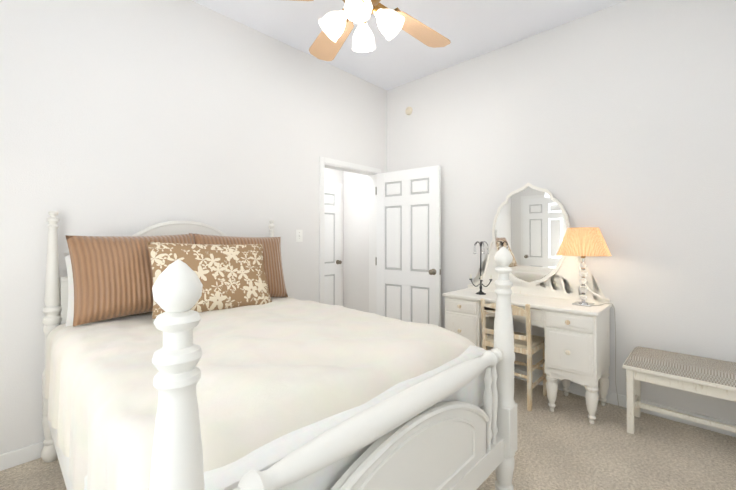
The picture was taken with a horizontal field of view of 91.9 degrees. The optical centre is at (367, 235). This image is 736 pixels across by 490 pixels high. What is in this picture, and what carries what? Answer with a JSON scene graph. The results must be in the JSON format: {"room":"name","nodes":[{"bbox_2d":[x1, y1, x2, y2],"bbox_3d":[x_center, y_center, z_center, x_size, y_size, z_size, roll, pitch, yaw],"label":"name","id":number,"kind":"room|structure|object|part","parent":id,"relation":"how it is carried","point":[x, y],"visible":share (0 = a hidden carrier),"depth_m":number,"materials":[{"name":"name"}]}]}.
{"room":"bedroom","nodes":[
{"label":"bedroom","id":0,"kind":"room"},
{"bbox_2d":[0,0,386,453],"bbox_3d":[-1.070,-0.242,3.051,0.120,3.078,4.490,0,-1,44],"label":"wall","id":1,"kind":"structure","parent":0,"point":[125,117],"depth_m":2.48,"materials":[{"name":"paint"}]},
{"bbox_2d":[0,442,43,470],"bbox_3d":[-1.479,1.249,2.514,0.014,0.088,2.865,0,-1,44],"label":"baseboard","id":2,"kind":"structure","parent":1,"relation":"attached to","point":[13,458],"depth_m":2.00,"materials":[{"name":"paint"}]},
{"bbox_2d":[296,230,302,241],"bbox_3d":[-0.651,-0.001,3.389,0.019,0.116,0.072,0,-1,44],"label":"light switch","id":3,"kind":"object","parent":1,"relation":"attached to","point":[299,235],"visible":1,"depth_m":3.39,"materials":[{"name":"plastic"}]},
{"bbox_2d":[319,156,380,313],"bbox_3d":[-0.214,0.254,3.944,0.152,2.098,0.926,0,-1,44],"label":"door frame","id":4,"kind":"structure","parent":1,"relation":"attached to","point":[370,172],"depth_m":4.02,"materials":[{"name":"paint"}]},
{"bbox_2d":[325,168,342,183],"bbox_3d":[-1.415,-0.233,4.312,0.120,3.078,3.140,0,-1,44],"label":"wall","id":5,"kind":"structure","parent":0,"point":[334,175],"depth_m":5.19,"materials":[{"name":"paint"}]},
{"bbox_2d":[325,181,342,305],"bbox_3d":[-0.661,0.262,4.931,0.108,2.080,0.916,0,-1,44],"label":"hall door","id":6,"kind":"structure","parent":5,"relation":"in","point":[333,243],"depth_m":5.14,"materials":[{"name":"paint"}]},
{"bbox_2d":[343,171,368,312],"bbox_3d":[0.033,-0.229,5.018,1.000,3.078,0.120,0,-1,44],"label":"wall","id":7,"kind":"structure","parent":0,"point":[355,241],"depth_m":5.13,"materials":[{"name":"paint"}]},
{"bbox_2d":[0,378,735,489],"bbox_3d":[0.081,1.338,1.733,3.590,0.100,4.190,0,-1,44],"label":"floor","id":8,"kind":"structure","parent":0,"point":[565,445],"depth_m":2.09,"materials":[{"name":"carpet"}]},
{"bbox_2d":[41,211,517,489],"bbox_3d":[-0.586,0.573,1.863,2.137,1.432,1.543,0,-1,44],"label":"bed","id":9,"kind":"object","parent":8,"relation":"on","point":[186,355],"visible":1,"depth_m":1.31,"materials":[{"name":"white paint"}]},
{"bbox_2d":[65,234,196,325],"bbox_3d":[-1.377,0.231,2.183,0.231,0.498,0.727,0,-1,44],"label":"pillow","id":10,"kind":"object","parent":9,"relation":"on","point":[110,278],"depth_m":2.01,"materials":[{"name":"brown fabric"}]},
{"bbox_2d":[189,233,287,296],"bbox_3d":[-0.940,0.234,2.643,0.246,0.502,0.733,0,-1,44],"label":"pillow","id":11,"kind":"object","parent":9,"relation":"on","point":[271,246],"depth_m":2.71,"materials":[{"name":"brown fabric"}]},
{"bbox_2d":[44,297,476,489],"bbox_3d":[-0.582,0.698,1.859,1.913,0.508,1.543,0,-1,44],"label":"duvet","id":12,"kind":"object","parent":9,"relation":"on","point":[278,373],"depth_m":1.26,"materials":[{"name":"fabric"}]},
{"bbox_3d":[-0.590,0.666,1.861,1.958,0.265,1.415,0,-1,44],"label":"mattress","id":13,"kind":"part","parent":9,"relation":"part of","materials":[{"name":"fabric"}]},
{"bbox_2d":[480,298,546,410],"bbox_3d":[1.182,0.900,2.875,0.385,0.790,0.418,0,-1,44],"label":"chair","id":14,"kind":"object","parent":8,"relation":"on","point":[528,344],"visible":0.56,"depth_m":2.71,"materials":[{"name":"brown wood"}]},
{"bbox_2d":[442,183,612,423],"bbox_3d":[1.260,0.415,2.953,1.204,1.762,0.517,0,-1,44],"label":"table","id":15,"kind":"object","parent":8,"relation":"on","point":[531,224],"visible":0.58,"depth_m":2.94,"materials":[{"name":"paint"}]},
{"bbox_2d":[469,241,491,294],"bbox_3d":[1.003,0.282,3.163,0.147,0.470,0.147,0,0,-30],"label":"candelabra","id":16,"kind":"object","parent":15,"relation":"on","point":[480,292],"visible":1,"depth_m":3.15,"materials":[{"name":"black metal"}]},
{"bbox_2d":[557,227,626,409],"bbox_3d":[1.652,0.616,2.633,0.437,1.353,0.413,0,-1,44],"label":"table lamp","id":17,"kind":"object","parent":15,"relation":"on","point":[583,242],"visible":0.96,"depth_m":2.56,"materials":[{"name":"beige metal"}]},
{"bbox_2d":[622,346,735,433],"bbox_3d":[2.018,1.036,2.265,0.600,0.511,0.370,0,-1,44],"label":"bench","id":18,"kind":"object","parent":8,"relation":"on","point":[711,377],"visible":1,"depth_m":2.21,"materials":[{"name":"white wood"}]},
{"bbox_2d":[192,0,625,89],"bbox_3d":[-0.220,-1.837,2.251,4.710,0.100,4.490,0,-1,44],"label":"ceiling","id":19,"kind":"structure","parent":0,"point":[469,29],"depth_m":3.01,"materials":[{"name":"paint"}]},
{"bbox_2d":[293,0,450,60],"bbox_3d":[0.009,-1.409,1.928,1.443,0.758,1.410,0,-1,44],"label":"ceiling fan","id":20,"kind":"object","parent":19,"relation":"hanging from","point":[337,27],"visible":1,"depth_m":1.99,"materials":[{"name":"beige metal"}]},
{"bbox_2d":[387,0,735,422],"bbox_3d":[1.530,-0.241,3.175,3.470,3.078,0.120,0,-1,44],"label":"wall","id":21,"kind":"structure","parent":0,"point":[616,124],"depth_m":2.71,"materials":[{"name":"paint"}]},
{"bbox_2d":[376,165,440,326],"bbox_3d":[0.442,0.285,3.929,0.807,2.020,0.190,0,-1,44],"label":"door","id":22,"kind":"structure","parent":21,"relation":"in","point":[408,260],"depth_m":3.87,"materials":[{"name":"paint"}]},
{"bbox_2d":[405,107,412,114],"bbox_3d":[0.467,-1.440,4.095,0.094,0.094,0.027,0,-1,44],"label":"smoke detector","id":23,"kind":"object","parent":21,"relation":"attached to","point":[408,110],"visible":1,"depth_m":4.08,"materials":[{"name":"plastic"}]},
{"bbox_2d":[514,368,735,436],"bbox_3d":[1.429,1.254,3.168,3.320,0.088,0.014,0,-1,44],"label":"baseboard","id":24,"kind":"structure","parent":21,"relation":"attached to","point":[575,388],"depth_m":2.59,"materials":[{"name":"paint"}]}
]}

